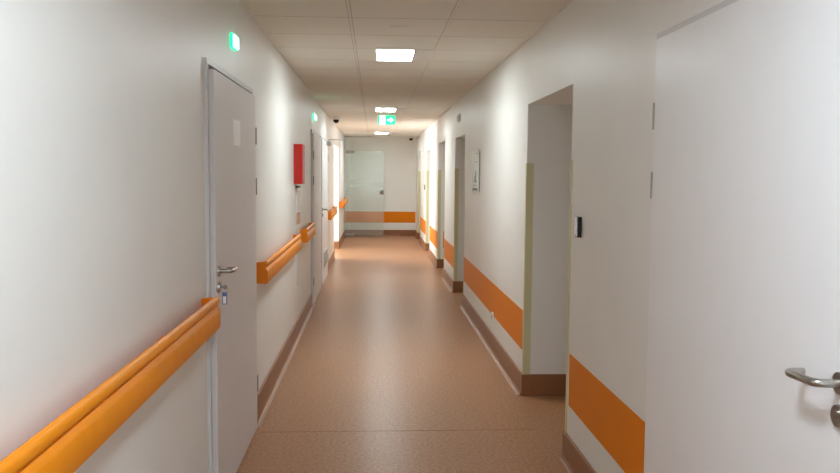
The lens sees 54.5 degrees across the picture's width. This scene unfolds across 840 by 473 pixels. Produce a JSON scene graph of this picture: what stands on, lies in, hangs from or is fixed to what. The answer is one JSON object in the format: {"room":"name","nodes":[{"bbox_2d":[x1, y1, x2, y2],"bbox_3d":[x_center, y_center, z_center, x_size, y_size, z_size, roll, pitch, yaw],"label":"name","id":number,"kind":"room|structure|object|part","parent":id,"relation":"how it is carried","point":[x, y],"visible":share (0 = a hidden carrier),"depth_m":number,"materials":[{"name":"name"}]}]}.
{"room":"hospital interior","nodes":[
{"label":"hospital interior","id":0,"kind":"room"},
{"bbox_2d":[0,0,344,472],"bbox_3d":[-1.363,-0.438,9.056,0.220,2.600,23.850,0,4,-3],"label":"wall","id":1,"kind":"structure","parent":0,"point":[103,241],"depth_m":2.45,"materials":[{"name":"paint"}]},
{"bbox_2d":[0,296,220,472],"bbox_3d":[-0.789,0.491,1.432,0.078,0.144,4.265,0,4,-3],"label":"handrail","id":2,"kind":"object","parent":1,"relation":"attached to","point":[62,446],"visible":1,"depth_m":2.08,"materials":[{"name":"orange plastic"}]},
{"bbox_2d":[203,57,257,472],"bbox_3d":[-0.994,0.196,4.289,0.228,2.060,1.340,0,4,-3],"label":"door","id":3,"kind":"structure","parent":1,"relation":"in","point":[230,169],"depth_m":4.03,"materials":[{"name":"grey wood"}]},
{"bbox_3d":[-0.915,0.157,3.716,0.009,0.052,0.052,0,4,-3],"label":"handle","id":4,"kind":"part","parent":3,"relation":"part of","materials":[{"name":"metal"}]},
{"bbox_2d":[221,285,227,304],"bbox_3d":[-0.892,0.267,3.726,0.030,0.090,0.007,0,4,-3],"label":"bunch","id":5,"kind":"object","parent":3,"relation":"hanging from","point":[224,294],"visible":1,"depth_m":3.72,"materials":[{"name":"metal"}]},
{"bbox_3d":[-0.884,0.155,3.784,0.066,0.025,0.152,0,4,-3],"label":"lever","id":6,"kind":"part","parent":3,"relation":"part of","materials":[{"name":"metal"}]},
{"bbox_2d":[233,119,239,145],"bbox_3d":[-0.943,-0.534,4.196,0.002,0.130,0.210,0,4,-3],"label":"paper notice","id":7,"kind":"object","parent":3,"relation":"attached to","point":[236,124],"visible":1,"depth_m":4.18,"materials":[{"name":"white paper"}]},
{"bbox_2d":[230,33,238,50],"bbox_3d":[-0.969,-1.016,4.258,0.024,0.073,0.140,0,4,-3],"label":"exit light","id":8,"kind":"object","parent":1,"relation":"attached to","point":[234,40],"visible":1,"depth_m":4.21,"materials":[{"name":"green"}]},
{"bbox_2d":[256,234,301,283],"bbox_3d":[-1.062,0.135,6.319,0.078,0.144,2.420,0,4,-3],"label":"handrail","id":9,"kind":"object","parent":1,"relation":"attached to","point":[266,270],"visible":0.96,"depth_m":5.65,"materials":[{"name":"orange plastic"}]},
{"bbox_2d":[258,304,315,426],"bbox_3d":[-1.123,0.993,7.386,0.014,0.002,4.760,0,4,-3],"label":"trim","id":10,"kind":"structure","parent":1,"relation":"attached to","point":[269,404],"depth_m":6.33,"materials":[{"name":"beige"}]},
{"bbox_2d":[239,0,345,136],"bbox_3d":[-1.230,-1.639,8.922,0.020,0.022,23.350,0,4,-3],"label":"trim","id":11,"kind":"structure","parent":1,"relation":"attached to","point":[240,1],"depth_m":6.09,"materials":[{"name":"white"}]},
{"bbox_2d":[296,185,300,233],"bbox_3d":[-1.175,-0.223,7.923,0.030,0.545,0.380,0,4,-3],"label":"notice board","id":12,"kind":"object","parent":1,"relation":"attached to","point":[298,187],"visible":0.88,"depth_m":7.86,"materials":[{"name":"white plastic"}]},
{"bbox_2d":[297,212,299,224],"bbox_3d":[-1.183,-0.178,7.926,0.002,0.115,0.340,0,4,-3],"label":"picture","id":13,"kind":"object","parent":12,"relation":"attached to","point":[298,213],"depth_m":7.93},
{"bbox_2d":[297,250,300,284],"bbox_3d":[-1.196,0.302,8.042,0.006,0.320,0.340,0,4,-3],"label":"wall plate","id":14,"kind":"object","parent":1,"relation":"attached to","point":[299,252],"visible":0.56,"depth_m":7.98,"materials":[{"name":"white plastic"}]},
{"bbox_2d":[294,144,304,183],"bbox_3d":[-1.131,-0.678,7.640,0.082,0.369,0.240,0,4,-3],"label":"upper cabinet","id":15,"kind":"object","parent":1,"relation":"attached to","point":[299,149],"visible":1,"depth_m":7.52,"materials":[{"name":"red metal"}]},
{"bbox_3d":[-1.096,-0.678,7.642,0.012,0.369,0.240,0,4,-3],"label":"cabinet door","id":16,"kind":"part","parent":15,"relation":"part of","materials":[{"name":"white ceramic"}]},
{"bbox_2d":[257,230,345,425],"bbox_3d":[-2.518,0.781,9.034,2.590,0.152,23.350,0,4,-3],"label":"baseboard","id":17,"kind":"structure","parent":1,"relation":"attached to","point":[265,393],"depth_m":6.62,"materials":[{"name":"brown plastic"}]},
{"bbox_2d":[300,222,315,242],"bbox_3d":[-1.198,-0.052,8.758,0.078,0.144,1.140,0,4,-3],"label":"handrail","id":18,"kind":"object","parent":1,"relation":"attached to","point":[309,232],"visible":0.95,"depth_m":8.30,"materials":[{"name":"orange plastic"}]},
{"bbox_2d":[311,129,320,304],"bbox_3d":[-1.365,-0.272,10.299,0.156,2.080,1.460,0,4,-3],"label":"door","id":19,"kind":"structure","parent":1,"relation":"in","point":[315,137],"depth_m":10.04,"materials":[{"name":"grey wood"}]},
{"bbox_2d":[320,135,336,286],"bbox_3d":[-1.313,-0.390,11.870,0.435,2.080,1.480,0,4,-3],"label":"door","id":20,"kind":"structure","parent":1,"relation":"in","point":[324,143],"depth_m":11.68,"materials":[{"name":"white wood"}]},
{"bbox_2d":[328,206,336,219],"bbox_3d":[-1.475,-0.404,13.713,0.078,0.144,1.970,0,4,-3],"label":"handrail","id":21,"kind":"object","parent":1,"relation":"attached to","point":[333,212],"visible":0.95,"depth_m":13.05,"materials":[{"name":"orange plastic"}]},
{"bbox_2d":[339,198,346,207],"bbox_3d":[-1.747,-0.774,18.576,0.078,0.144,2.900,0,4,-3],"label":"handrail","id":22,"kind":"object","parent":1,"relation":"attached to","point":[343,203],"visible":0.98,"depth_m":17.63,"materials":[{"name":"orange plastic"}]},
{"bbox_2d":[346,151,383,236],"bbox_3d":[-1.386,-1.235,20.241,0.973,2.478,0.096,0,4,-3],"label":"door","id":23,"kind":"structure","parent":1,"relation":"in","point":[380,191],"depth_m":20.29,"materials":[{"name":"white"}]},
{"bbox_2d":[345,137,416,229],"bbox_3d":[-0.954,-1.322,20.789,2.505,2.600,0.200,0,4,-3],"label":"wall","id":24,"kind":"structure","parent":0,"point":[388,164],"depth_m":20.67,"materials":[{"name":"paint"}]},
{"bbox_2d":[345,230,414,235],"bbox_3d":[-1.007,-0.093,20.761,1.805,0.152,0.035,0,4,-3],"label":"baseboard","id":25,"kind":"structure","parent":24,"relation":"attached to","point":[356,232],"depth_m":20.77,"materials":[{"name":"brown plastic"}]},
{"bbox_2d":[345,211,415,222],"bbox_3d":[-1.011,-0.495,20.749,1.793,0.285,0.005,0,4,-3],"label":"trim","id":26,"kind":"structure","parent":24,"relation":"attached to","point":[353,216],"depth_m":20.74,"materials":[{"name":"orange paint"}]},
{"bbox_2d":[236,236,567,472],"bbox_3d":[-0.837,0.914,9.138,6.560,0.100,23.950,0,4,-3],"label":"floor","id":27,"kind":"structure","parent":0,"point":[384,348],"depth_m":5.82,"materials":[{"name":"laminate"}]},
{"bbox_2d":[291,429,535,431],"bbox_3d":[-0.126,1.184,4.969,1.685,0.001,0.008,0,4,-3],"label":"trim","id":28,"kind":"structure","parent":27,"relation":"attached to","point":[505,429],"depth_m":4.97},
{"bbox_2d":[242,0,568,137],"bbox_3d":[-1.705,-1.635,8.796,4.569,0.020,23.722,0,4,-3],"label":"ceiling","id":29,"kind":"structure","parent":0,"point":[480,27],"depth_m":5.96,"materials":[{"name":"tile"}]},
{"bbox_2d":[332,117,339,122],"bbox_3d":[-1.393,-1.934,13.536,0.132,0.100,0.132,0,4,-3],"label":"dome camera","id":30,"kind":"object","parent":29,"relation":"attached to","point":[335,119],"visible":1,"depth_m":13.50,"materials":[{"name":"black plastic"}]},
{"bbox_2d":[346,0,368,136],"bbox_3d":[-0.646,-1.642,8.954,0.017,0.032,23.350,0,4,-3],"label":"trim","id":31,"kind":"structure","parent":29,"relation":"attached to","point":[347,1],"depth_m":6.14,"materials":[{"name":"white metal"}]},
{"bbox_2d":[375,132,394,133],"bbox_3d":[-0.803,-2.379,18.569,0.438,0.054,0.600,0,4,-3],"label":"ceiling lamp","id":32,"kind":"object","parent":29,"relation":"attached to","point":[375,132],"visible":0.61,"depth_m":18.31,"materials":[{"name":"white plastic"}]},
{"bbox_2d":[378,114,394,124],"bbox_3d":[-0.526,-1.838,12.800,0.280,0.171,0.037,0,4,-3],"label":"exit sign","id":33,"kind":"object","parent":29,"relation":"hanging from","point":[386,119],"visible":0.98,"depth_m":12.79,"materials":[{"name":"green plastic"}]},
{"bbox_3d":[-0.525,-1.827,12.787,0.270,0.140,0.003,0,4,-3],"label":"white panel","id":34,"kind":"part","parent":33,"relation":"part of","materials":[{"name":"white plastic"}]},
{"bbox_2d":[375,108,405,111],"bbox_3d":[-0.431,-1.873,11.905,0.438,0.054,0.600,0,4,-3],"label":"ceiling lamp","id":35,"kind":"object","parent":29,"relation":"attached to","point":[376,109],"visible":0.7,"depth_m":11.83,"materials":[{"name":"white plastic"}]},
{"bbox_2d":[376,108,394,111],"bbox_3d":[-0.502,-1.854,11.902,0.280,0.012,0.584,0,4,-3],"label":"diffuser","id":36,"kind":"object","parent":35,"relation":"attached to","point":[377,109],"depth_m":11.91,"materials":[{"name":"white plastic"}]},
{"bbox_3d":[-0.282,-1.853,11.914,0.138,0.015,0.600,0,4,-3],"label":"plate","id":37,"kind":"part","parent":35,"relation":"part of","materials":[{"name":"white plastic"}]},
{"bbox_2d":[280,0,511,128],"bbox_3d":[-0.334,-1.635,8.872,1.845,0.029,23.741,0,4,-3],"label":"trim","id":38,"kind":"structure","parent":29,"relation":"attached to","point":[349,0],"depth_m":5.58,"materials":[{"name":"grey metal"}]},
{"bbox_2d":[376,49,433,60],"bbox_3d":[-0.127,-1.458,6.452,0.438,0.054,0.600,0,4,-3],"label":"ceiling lamp","id":39,"kind":"object","parent":29,"relation":"attached to","point":[381,54],"visible":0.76,"depth_m":6.43,"materials":[{"name":"white plastic"}]},
{"bbox_3d":[-0.198,-1.458,6.448,0.296,0.054,0.600,0,4,-3],"label":"lamp frame","id":40,"kind":"part","parent":39,"relation":"part of","materials":[{"name":"white plastic"}]},
{"bbox_2d":[377,50,413,60],"bbox_3d":[-0.198,-1.439,6.450,0.280,0.012,0.584,0,4,-3],"label":"diffuser","id":41,"kind":"object","parent":39,"relation":"attached to","point":[382,55],"depth_m":6.45,"materials":[{"name":"white plastic"}]},
{"bbox_3d":[0.023,-1.439,6.462,0.138,0.015,0.600,0,4,-3],"label":"plate","id":42,"kind":"part","parent":39,"relation":"part of","materials":[{"name":"white plastic"}]},
{"bbox_2d":[393,0,461,136],"bbox_3d":[-0.040,-1.640,8.988,0.017,0.032,23.350,0,4,-3],"label":"trim","id":43,"kind":"structure","parent":29,"relation":"attached to","point":[459,1],"depth_m":6.17,"materials":[{"name":"white metal"}]},
{"bbox_2d":[416,0,724,472],"bbox_3d":[1.398,-0.427,9.211,1.700,2.600,23.850,0,4,-3],"label":"wall","id":44,"kind":"structure","parent":0,"point":[581,89],"depth_m":4.41,"materials":[{"name":"paint"}]},
{"bbox_2d":[418,171,419,232],"bbox_3d":[-0.023,-0.836,19.787,0.051,1.493,0.035,0,4,-3],"label":"guard","id":45,"kind":"object","parent":44,"relation":"attached to","point":[418,171],"visible":0.95,"depth_m":19.77,"materials":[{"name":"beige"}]},
{"bbox_2d":[420,217,425,234],"bbox_3d":[0.066,-0.240,17.772,0.006,0.285,1.975,0,4,-3],"label":"trim","id":46,"kind":"structure","parent":44,"relation":"attached to","point":[422,221],"depth_m":17.56,"materials":[{"name":"orange paint"}]},
{"bbox_2d":[426,171,428,242],"bbox_3d":[0.147,-0.604,16.741,0.051,1.493,0.035,0,4,-3],"label":"guard","id":47,"kind":"object","parent":44,"relation":"attached to","point":[427,172],"visible":1,"depth_m":16.71,"materials":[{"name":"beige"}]},
{"bbox_2d":[430,226,436,247],"bbox_3d":[0.241,-0.002,14.640,0.006,0.285,1.895,0,4,-3],"label":"trim","id":48,"kind":"structure","parent":44,"relation":"attached to","point":[433,233],"depth_m":14.57,"materials":[{"name":"orange paint"}]},
{"bbox_2d":[437,170,440,258],"bbox_3d":[0.321,-0.367,13.625,0.051,1.493,0.035,0,4,-3],"label":"guard","id":49,"kind":"object","parent":44,"relation":"attached to","point":[439,171],"visible":1,"depth_m":13.61,"materials":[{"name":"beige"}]},
{"bbox_2d":[444,185,444,221],"bbox_3d":[0.393,-0.270,12.341,0.051,1.493,0.035,0,4,-3],"label":"guard","id":50,"kind":"object","parent":44,"relation":"attached to","point":[444,185],"visible":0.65,"depth_m":12.31,"materials":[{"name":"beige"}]},
{"bbox_2d":[444,239,453,267],"bbox_3d":[0.410,0.229,11.601,0.006,0.285,1.470,0,4,-3],"label":"trim","id":51,"kind":"structure","parent":44,"relation":"attached to","point":[448,248],"depth_m":11.47,"materials":[{"name":"orange paint"}]},
{"bbox_2d":[453,168,458,280],"bbox_3d":[0.479,-0.152,10.797,0.051,1.493,0.035,0,4,-3],"label":"guard","id":52,"kind":"object","parent":44,"relation":"attached to","point":[456,190],"visible":1,"depth_m":10.78,"materials":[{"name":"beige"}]},
{"bbox_2d":[463,168,464,292],"bbox_3d":[0.544,-0.064,9.633,0.051,1.493,0.035,0,4,-3],"label":"guard","id":53,"kind":"object","parent":44,"relation":"attached to","point":[464,168],"visible":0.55,"depth_m":9.65,"materials":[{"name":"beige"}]},
{"bbox_2d":[472,149,479,193],"bbox_3d":[0.581,-0.675,8.459,0.018,0.455,0.520,0,4,-3],"label":"wall sign","id":54,"kind":"object","parent":44,"relation":"attached to","point":[476,153],"visible":1,"depth_m":8.36,"materials":[{"name":"white plastic"}]},
{"bbox_2d":[459,306,517,394],"bbox_3d":[0.581,0.979,7.753,0.014,0.002,3.935,0,4,-3],"label":"trim","id":55,"kind":"structure","parent":44,"relation":"attached to","point":[459,306],"depth_m":7.04,"materials":[{"name":"beige"}]},
{"bbox_2d":[464,257,522,348],"bbox_3d":[0.627,0.524,7.721,0.006,0.285,3.825,0,4,-3],"label":"trim","id":56,"kind":"structure","parent":44,"relation":"attached to","point":[507,313],"depth_m":7.02,"materials":[{"name":"orange paint"}]},
{"bbox_2d":[416,0,572,137],"bbox_3d":[0.552,-1.632,9.022,0.020,0.022,23.350,0,4,-3],"label":"trim","id":57,"kind":"structure","parent":44,"relation":"attached to","point":[569,1],"depth_m":6.05,"materials":[{"name":"white metal"}]},
{"bbox_2d":[415,230,595,472],"bbox_3d":[1.273,0.797,9.247,1.535,0.152,23.350,0,4,-3],"label":"baseboard","id":58,"kind":"structure","parent":44,"relation":"attached to","point":[572,458],"depth_m":5.88,"materials":[{"name":"brown plastic"}]},
{"bbox_2d":[522,163,533,373],"bbox_3d":[0.761,0.232,5.745,0.051,1.493,0.035,0,4,-3],"label":"guard","id":59,"kind":"object","parent":44,"relation":"attached to","point":[529,182],"visible":1,"depth_m":5.73,"materials":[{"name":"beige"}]},
{"bbox_2d":[565,160,572,432],"bbox_3d":[0.834,0.332,4.437,0.051,1.493,0.035,0,4,-3],"label":"guard","id":60,"kind":"object","parent":44,"relation":"attached to","point":[571,174],"visible":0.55,"depth_m":4.43,"materials":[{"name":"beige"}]},
{"bbox_2d":[575,217,581,237],"bbox_3d":[0.815,-0.049,4.195,0.024,0.106,0.052,0,4,-3],"label":"reader","id":61,"kind":"object","parent":44,"relation":"attached to","point":[578,220],"visible":1,"depth_m":4.17,"materials":[{"name":"black plastic"}]},
{"bbox_2d":[568,354,644,472],"bbox_3d":[0.846,0.822,3.803,0.006,0.285,1.246,0,4,-3],"label":"wall stripe","id":62,"kind":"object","parent":44,"relation":"attached to","point":[619,430],"depth_m":3.68,"materials":[{"name":"orange paint"}]},
{"bbox_2d":[644,0,839,472],"bbox_3d":[0.941,0.337,2.444,0.206,2.090,1.390,0,4,-3],"label":"door","id":63,"kind":"structure","parent":44,"relation":"in","point":[743,349],"depth_m":2.28,"materials":[{"name":"white wood"}]},
{"bbox_3d":[0.980,0.337,2.446,0.126,2.090,1.390,0,4,-3],"label":"frame","id":64,"kind":"part","parent":63,"relation":"part of","materials":[{"name":"grey metal"}]},
{"bbox_3d":[0.902,0.326,1.887,0.066,0.025,0.152,0,4,-3],"label":"lever","id":65,"kind":"part","parent":63,"relation":"part of","materials":[{"name":"metal"}]},
{"bbox_3d":[0.939,0.403,1.829,0.009,0.052,0.052,0,4,-3],"label":"lock plate","id":66,"kind":"part","parent":63,"relation":"part of","materials":[{"name":"metal"}]},
{"bbox_3d":[0.940,0.328,1.823,0.009,0.052,0.052,0,4,-3],"label":"handle","id":67,"kind":"part","parent":63,"relation":"part of","materials":[{"name":"metal"}]}
]}

